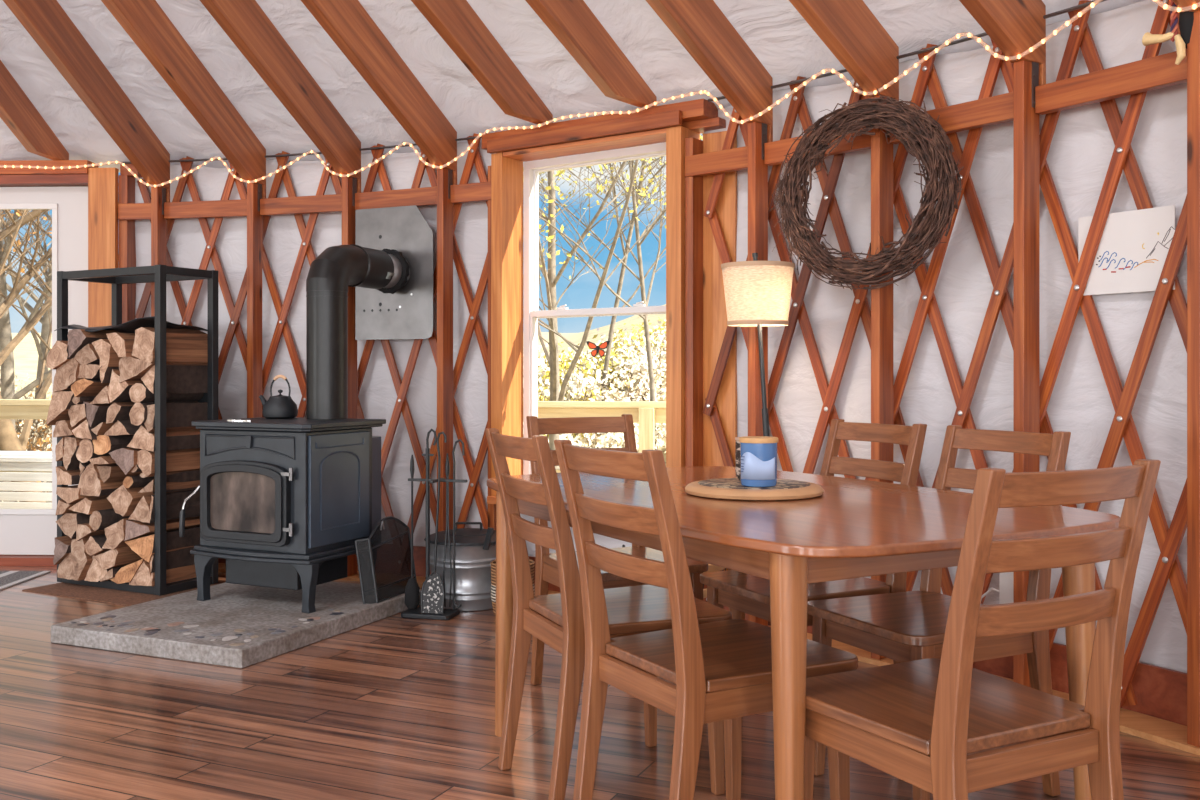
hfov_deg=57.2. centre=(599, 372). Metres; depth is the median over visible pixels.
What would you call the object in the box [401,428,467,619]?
stand
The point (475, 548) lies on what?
bucket
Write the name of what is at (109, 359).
log
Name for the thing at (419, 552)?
baseboard
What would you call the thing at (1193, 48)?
wall post
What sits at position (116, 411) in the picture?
log
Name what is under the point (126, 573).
log
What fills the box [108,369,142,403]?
log
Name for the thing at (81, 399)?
log
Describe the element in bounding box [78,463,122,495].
log
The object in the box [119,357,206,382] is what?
log
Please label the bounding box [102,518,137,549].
log
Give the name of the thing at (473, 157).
lattice
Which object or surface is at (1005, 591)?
plug adapter
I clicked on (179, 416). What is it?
log
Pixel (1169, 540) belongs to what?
lattice
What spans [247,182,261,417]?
wall post
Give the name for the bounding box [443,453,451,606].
tongs
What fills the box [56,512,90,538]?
log
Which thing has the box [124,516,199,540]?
log
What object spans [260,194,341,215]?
wall rail
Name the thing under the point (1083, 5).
cable
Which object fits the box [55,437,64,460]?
log
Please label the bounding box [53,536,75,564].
log
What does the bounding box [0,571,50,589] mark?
rug
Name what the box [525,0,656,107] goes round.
rafter
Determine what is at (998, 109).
wall rail
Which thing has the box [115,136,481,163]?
cable
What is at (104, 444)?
log
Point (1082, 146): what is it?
wall
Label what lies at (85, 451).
log
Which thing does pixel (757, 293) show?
floor lamp
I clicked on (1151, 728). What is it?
trim
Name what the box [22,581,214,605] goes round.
door mat
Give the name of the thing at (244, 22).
rafter
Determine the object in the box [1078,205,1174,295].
drawing
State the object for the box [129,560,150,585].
log
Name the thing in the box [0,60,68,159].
rafter
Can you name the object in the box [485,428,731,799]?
dining chair
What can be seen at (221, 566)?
trim
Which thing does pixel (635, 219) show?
bare tree
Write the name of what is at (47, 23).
rafter
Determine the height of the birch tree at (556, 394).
8.195 m
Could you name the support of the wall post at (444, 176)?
on the trim at (221, 566)
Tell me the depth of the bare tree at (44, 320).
13.38 m
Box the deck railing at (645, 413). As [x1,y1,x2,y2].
[0,399,665,472]
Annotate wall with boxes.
[133,142,493,546]
[704,0,1186,672]
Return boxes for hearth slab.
[51,581,420,668]
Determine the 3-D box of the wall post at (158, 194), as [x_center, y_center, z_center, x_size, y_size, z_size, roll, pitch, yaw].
[-2.409,-0.004,6.013,0.046,2.103,0.089,0,0,10]
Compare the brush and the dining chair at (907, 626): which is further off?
the brush
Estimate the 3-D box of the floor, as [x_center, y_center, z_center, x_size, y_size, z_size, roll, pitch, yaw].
[-3.422,1.105,0.212,12.160,0.080,12.160,0,0,0]
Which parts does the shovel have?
blade, handle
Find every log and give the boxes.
[46,341,71,369]
[46,391,75,424]
[53,357,83,391]
[53,420,75,436]
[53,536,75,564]
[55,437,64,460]
[56,466,79,484]
[56,485,91,503]
[56,499,75,514]
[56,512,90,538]
[57,552,76,579]
[63,436,82,469]
[67,329,118,357]
[68,404,86,426]
[69,495,112,514]
[71,378,109,396]
[71,537,92,580]
[72,396,95,403]
[72,419,98,439]
[75,344,99,364]
[76,439,109,462]
[76,523,104,540]
[77,364,101,378]
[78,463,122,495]
[79,462,89,475]
[84,402,111,426]
[84,534,110,555]
[85,554,123,581]
[89,455,115,463]
[89,509,129,530]
[90,385,120,403]
[91,422,114,434]
[92,339,121,382]
[92,435,133,454]
[94,546,142,569]
[97,464,140,482]
[99,567,121,581]
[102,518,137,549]
[104,419,140,435]
[106,332,134,356]
[106,402,134,423]
[107,485,192,516]
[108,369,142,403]
[109,448,141,474]
[110,559,144,583]
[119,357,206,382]
[123,475,153,487]
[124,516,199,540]
[125,527,199,562]
[127,425,200,450]
[128,495,199,522]
[129,383,203,402]
[129,401,199,425]
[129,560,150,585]
[131,464,141,471]
[132,327,207,363]
[137,448,199,476]
[138,480,168,492]
[141,365,207,393]
[144,403,206,431]
[150,489,199,520]
[150,547,194,572]
[151,565,195,586]
[153,470,199,493]
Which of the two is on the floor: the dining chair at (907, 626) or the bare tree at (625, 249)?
the dining chair at (907, 626)
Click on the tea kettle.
(279, 406)
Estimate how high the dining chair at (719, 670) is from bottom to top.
0.916 m
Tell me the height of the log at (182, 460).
0.138 m
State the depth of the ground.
34.75 m
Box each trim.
[218,563,425,586]
[548,590,1199,755]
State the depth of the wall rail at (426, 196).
5.60 m
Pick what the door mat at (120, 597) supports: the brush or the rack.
the rack
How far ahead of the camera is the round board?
2.75 m
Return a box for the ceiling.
[0,0,1143,171]
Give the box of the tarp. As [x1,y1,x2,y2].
[54,316,206,332]
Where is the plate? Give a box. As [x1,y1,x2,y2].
[355,205,432,339]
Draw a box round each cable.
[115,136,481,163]
[708,0,1106,101]
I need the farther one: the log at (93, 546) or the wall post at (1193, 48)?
the log at (93, 546)
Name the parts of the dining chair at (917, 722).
leg, seat rail, seat, post, seat rail, seat rail, post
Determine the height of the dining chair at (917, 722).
0.916 m
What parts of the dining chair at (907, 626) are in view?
leg, seat rail, seat, leg, post, seat rail, post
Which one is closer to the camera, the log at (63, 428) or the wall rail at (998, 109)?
the wall rail at (998, 109)
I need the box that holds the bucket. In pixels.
[424,522,495,611]
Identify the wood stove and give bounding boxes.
[179,417,385,612]
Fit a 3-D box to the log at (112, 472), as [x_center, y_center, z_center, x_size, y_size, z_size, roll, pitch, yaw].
[-2.348,0.496,5.540,0.124,0.088,0.372,0,0,28]
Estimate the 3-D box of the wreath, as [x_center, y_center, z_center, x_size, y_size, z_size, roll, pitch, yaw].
[0.949,-0.661,3.980,0.763,0.721,0.153,0,0,40]
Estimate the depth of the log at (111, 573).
5.36 m
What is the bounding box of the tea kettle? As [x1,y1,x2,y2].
[259,375,297,418]
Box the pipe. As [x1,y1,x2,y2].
[306,244,409,418]
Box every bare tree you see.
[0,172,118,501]
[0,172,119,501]
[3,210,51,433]
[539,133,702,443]
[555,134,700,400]
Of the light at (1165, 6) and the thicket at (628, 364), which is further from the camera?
the thicket at (628, 364)
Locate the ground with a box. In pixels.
[0,304,665,501]
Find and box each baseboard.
[218,546,430,576]
[528,556,559,591]
[703,584,1186,725]
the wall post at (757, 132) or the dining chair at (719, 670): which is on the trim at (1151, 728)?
the wall post at (757, 132)
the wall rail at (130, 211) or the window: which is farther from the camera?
the wall rail at (130, 211)
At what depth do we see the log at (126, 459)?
5.30 m
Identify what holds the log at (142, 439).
on the log at (182, 460)
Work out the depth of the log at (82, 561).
5.41 m
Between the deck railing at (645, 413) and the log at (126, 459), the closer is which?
the log at (126, 459)
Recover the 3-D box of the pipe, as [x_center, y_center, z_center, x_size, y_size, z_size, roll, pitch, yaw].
[-1.162,-0.207,5.260,0.228,0.832,0.668,0,0,21]
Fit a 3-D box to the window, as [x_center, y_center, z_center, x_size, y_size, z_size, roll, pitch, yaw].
[0.013,-0.056,5.084,1.696,2.222,0.260,0,0,35]
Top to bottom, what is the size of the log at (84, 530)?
0.085 m
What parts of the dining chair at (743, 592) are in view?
leg, seat rail, seat, seat rail, post, post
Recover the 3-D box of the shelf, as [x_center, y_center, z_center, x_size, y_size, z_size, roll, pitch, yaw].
[-2.340,1.019,5.563,0.676,0.004,0.284,0,0,28]
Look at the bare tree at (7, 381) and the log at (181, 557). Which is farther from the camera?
the bare tree at (7, 381)
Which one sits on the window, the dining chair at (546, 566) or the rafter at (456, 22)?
the rafter at (456, 22)
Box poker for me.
[452,439,464,609]
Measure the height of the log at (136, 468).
0.046 m
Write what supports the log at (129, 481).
on the log at (124, 501)
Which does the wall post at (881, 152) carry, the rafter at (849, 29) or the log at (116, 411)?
the rafter at (849, 29)
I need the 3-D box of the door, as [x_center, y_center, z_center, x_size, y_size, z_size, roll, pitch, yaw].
[-3.228,-0.053,6.139,1.326,2.236,0.160,0,0,2]
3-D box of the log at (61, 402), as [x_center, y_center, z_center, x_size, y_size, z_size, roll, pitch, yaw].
[-2.588,0.176,5.644,0.186,0.176,0.422,0,0,28]
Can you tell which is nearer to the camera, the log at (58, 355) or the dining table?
the dining table
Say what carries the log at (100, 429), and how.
on the log at (104, 444)
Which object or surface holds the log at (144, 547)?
on the log at (126, 573)
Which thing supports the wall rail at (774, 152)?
attached to the wall post at (757, 132)
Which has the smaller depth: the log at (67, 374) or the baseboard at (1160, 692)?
the baseboard at (1160, 692)
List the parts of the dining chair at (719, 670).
post, seat rail, seat rail, post, seat, leg, seat rail, leg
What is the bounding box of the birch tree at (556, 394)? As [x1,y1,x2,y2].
[523,133,703,468]
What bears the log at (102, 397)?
on the log at (96, 414)
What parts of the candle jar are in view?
lid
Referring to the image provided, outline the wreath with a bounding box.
[770,88,963,289]
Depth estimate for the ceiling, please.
5.11 m
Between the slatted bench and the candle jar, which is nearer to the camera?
the candle jar
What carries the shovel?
on the stand
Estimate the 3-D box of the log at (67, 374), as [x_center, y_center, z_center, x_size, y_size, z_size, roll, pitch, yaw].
[-2.561,0.011,5.633,0.169,0.176,0.416,0,0,28]
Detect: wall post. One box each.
[151,186,165,316]
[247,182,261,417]
[342,176,356,575]
[437,168,452,531]
[748,122,767,625]
[871,96,892,659]
[1013,60,1039,686]
[1187,11,1199,746]
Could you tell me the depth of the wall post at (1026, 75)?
3.58 m
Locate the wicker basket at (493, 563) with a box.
[490,559,534,614]
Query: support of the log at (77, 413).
on the log at (83, 431)
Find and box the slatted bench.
[0,450,51,508]
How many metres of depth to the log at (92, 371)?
5.40 m
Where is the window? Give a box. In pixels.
[450,99,747,570]
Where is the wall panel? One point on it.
(601, 540)
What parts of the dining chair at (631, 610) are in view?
post, seat rail, post, seat, seat rail, leg, leg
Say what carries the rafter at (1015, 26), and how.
on the wall post at (1026, 75)
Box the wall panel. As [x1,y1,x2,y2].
[520,514,631,556]
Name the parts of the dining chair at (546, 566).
post, seat rail, seat, seat rail, post, leg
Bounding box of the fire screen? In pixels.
[354,516,416,603]
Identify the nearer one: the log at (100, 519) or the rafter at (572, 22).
the rafter at (572, 22)
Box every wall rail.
[118,203,150,220]
[164,199,246,218]
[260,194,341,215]
[355,186,436,209]
[764,126,870,165]
[890,92,1012,143]
[1035,49,1186,114]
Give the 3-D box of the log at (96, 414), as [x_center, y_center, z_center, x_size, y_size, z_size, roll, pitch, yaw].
[-2.416,0.203,5.566,0.115,0.127,0.390,0,0,28]
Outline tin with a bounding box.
[735,437,740,480]
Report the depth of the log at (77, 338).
5.44 m
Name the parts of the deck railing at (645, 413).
rail, rail, cap rail, railing post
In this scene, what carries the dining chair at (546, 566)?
on the floor
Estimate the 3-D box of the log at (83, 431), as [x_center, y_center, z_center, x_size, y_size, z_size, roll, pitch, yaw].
[-2.457,0.277,5.581,0.158,0.103,0.399,0,0,28]
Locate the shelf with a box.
[166,577,196,584]
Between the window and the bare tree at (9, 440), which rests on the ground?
the bare tree at (9, 440)
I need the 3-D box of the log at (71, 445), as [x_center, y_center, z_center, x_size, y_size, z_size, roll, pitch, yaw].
[-2.537,0.399,5.620,0.107,0.169,0.412,0,0,28]
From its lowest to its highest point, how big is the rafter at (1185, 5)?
3.042 m
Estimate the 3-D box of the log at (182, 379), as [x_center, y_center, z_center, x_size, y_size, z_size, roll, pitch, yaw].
[-2.091,0.028,5.420,0.106,0.147,0.360,0,0,28]
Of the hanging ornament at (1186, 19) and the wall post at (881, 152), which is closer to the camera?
the hanging ornament at (1186, 19)
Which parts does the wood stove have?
handle arm, leg, damper lever, door glass, loading door, plate, leg, panel, arch moulding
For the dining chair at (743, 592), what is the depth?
3.24 m
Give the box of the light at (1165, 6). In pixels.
[4,0,1196,186]
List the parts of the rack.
panel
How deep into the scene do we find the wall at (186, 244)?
5.84 m
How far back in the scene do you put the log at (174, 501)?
5.38 m
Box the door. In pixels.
[0,160,141,565]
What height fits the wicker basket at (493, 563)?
0.235 m
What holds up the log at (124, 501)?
on the log at (134, 529)
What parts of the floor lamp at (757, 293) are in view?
lamp shade, shade trim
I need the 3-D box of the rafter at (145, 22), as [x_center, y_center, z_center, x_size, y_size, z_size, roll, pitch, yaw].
[-2.492,-2.461,3.564,0.056,3.042,4.957,0,0,15]
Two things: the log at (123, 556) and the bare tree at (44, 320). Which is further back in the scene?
the bare tree at (44, 320)
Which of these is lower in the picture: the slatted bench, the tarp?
the slatted bench
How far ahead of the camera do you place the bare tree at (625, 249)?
13.92 m
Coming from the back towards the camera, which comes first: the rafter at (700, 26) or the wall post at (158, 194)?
the wall post at (158, 194)
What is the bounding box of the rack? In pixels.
[57,265,217,595]
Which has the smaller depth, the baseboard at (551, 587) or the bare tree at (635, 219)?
the baseboard at (551, 587)
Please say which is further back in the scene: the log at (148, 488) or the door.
the door
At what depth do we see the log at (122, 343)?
5.34 m
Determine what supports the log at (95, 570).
on the rack
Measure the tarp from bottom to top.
0.114 m
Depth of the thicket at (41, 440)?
12.56 m
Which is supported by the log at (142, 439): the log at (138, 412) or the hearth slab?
the log at (138, 412)
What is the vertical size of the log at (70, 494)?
0.086 m
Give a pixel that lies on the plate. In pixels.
(407, 313)
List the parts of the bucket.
lid, lid handle, scoop handle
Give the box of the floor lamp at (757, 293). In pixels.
[721,253,794,436]
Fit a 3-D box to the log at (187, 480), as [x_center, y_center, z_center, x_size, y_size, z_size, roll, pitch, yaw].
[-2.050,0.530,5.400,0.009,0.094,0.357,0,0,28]
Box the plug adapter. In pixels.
[981,572,1012,603]
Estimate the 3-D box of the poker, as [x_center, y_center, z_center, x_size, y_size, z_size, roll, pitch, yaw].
[-0.619,0.662,4.809,0.058,0.748,0.010,0,0,14]
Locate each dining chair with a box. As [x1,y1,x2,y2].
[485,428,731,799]
[526,414,707,684]
[554,439,857,799]
[700,419,926,663]
[804,459,1160,799]
[807,425,1070,799]
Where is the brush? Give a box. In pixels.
[405,455,419,608]
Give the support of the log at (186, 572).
on the rack
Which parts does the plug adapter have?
cord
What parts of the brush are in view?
handle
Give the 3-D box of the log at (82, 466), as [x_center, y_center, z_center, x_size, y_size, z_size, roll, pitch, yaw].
[-2.465,0.475,5.596,0.050,0.075,0.398,0,0,28]
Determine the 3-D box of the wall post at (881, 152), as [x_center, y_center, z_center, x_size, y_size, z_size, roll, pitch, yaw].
[1.043,-0.004,4.053,0.089,2.103,0.046,0,0,-41]
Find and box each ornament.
[586,328,609,356]
[1142,0,1193,64]
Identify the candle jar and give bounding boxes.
[739,436,777,486]
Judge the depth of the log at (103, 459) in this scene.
5.37 m
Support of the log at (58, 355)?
on the log at (67, 374)
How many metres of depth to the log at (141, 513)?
5.28 m
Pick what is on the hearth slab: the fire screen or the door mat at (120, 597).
the fire screen
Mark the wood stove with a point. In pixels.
(286, 503)
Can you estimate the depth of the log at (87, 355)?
5.41 m
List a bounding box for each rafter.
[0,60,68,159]
[3,0,169,201]
[101,0,265,198]
[200,0,360,192]
[301,0,456,184]
[411,0,552,124]
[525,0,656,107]
[646,0,772,141]
[789,0,898,100]
[959,0,1045,84]
[1172,0,1199,11]
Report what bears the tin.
on the round board
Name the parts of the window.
wall rail, sill, head casing, vinyl frame, sash, sash, wall rail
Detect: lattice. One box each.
[135,133,487,567]
[702,0,1186,706]
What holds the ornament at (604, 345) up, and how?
hanging from the window
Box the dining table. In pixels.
[487,466,1119,799]
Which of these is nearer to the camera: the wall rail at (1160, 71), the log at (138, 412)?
the wall rail at (1160, 71)
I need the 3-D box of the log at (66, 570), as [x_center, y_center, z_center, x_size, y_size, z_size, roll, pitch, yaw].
[-2.548,0.957,5.632,0.169,0.136,0.405,0,0,28]
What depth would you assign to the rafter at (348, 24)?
5.03 m
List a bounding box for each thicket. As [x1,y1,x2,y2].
[0,370,51,501]
[538,316,665,462]
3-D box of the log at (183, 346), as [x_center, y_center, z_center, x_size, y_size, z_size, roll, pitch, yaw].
[-2.111,-0.133,5.425,0.150,0.181,0.364,0,0,28]
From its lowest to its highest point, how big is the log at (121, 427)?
0.084 m
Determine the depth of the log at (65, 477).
5.47 m
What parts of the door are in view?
head casing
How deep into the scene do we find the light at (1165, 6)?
4.68 m
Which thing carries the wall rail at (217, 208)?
attached to the wall post at (158, 194)
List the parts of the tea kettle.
spout, lid, handle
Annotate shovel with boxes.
[421,431,446,613]
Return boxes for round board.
[685,478,823,500]
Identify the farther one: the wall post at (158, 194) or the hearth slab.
the wall post at (158, 194)
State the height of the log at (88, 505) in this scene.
0.085 m
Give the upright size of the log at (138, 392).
0.099 m
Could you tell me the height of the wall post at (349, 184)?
2.103 m
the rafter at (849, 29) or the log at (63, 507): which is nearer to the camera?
the rafter at (849, 29)
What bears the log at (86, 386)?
on the log at (81, 399)
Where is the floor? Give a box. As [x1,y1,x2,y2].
[0,566,1199,799]
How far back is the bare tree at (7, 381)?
11.35 m

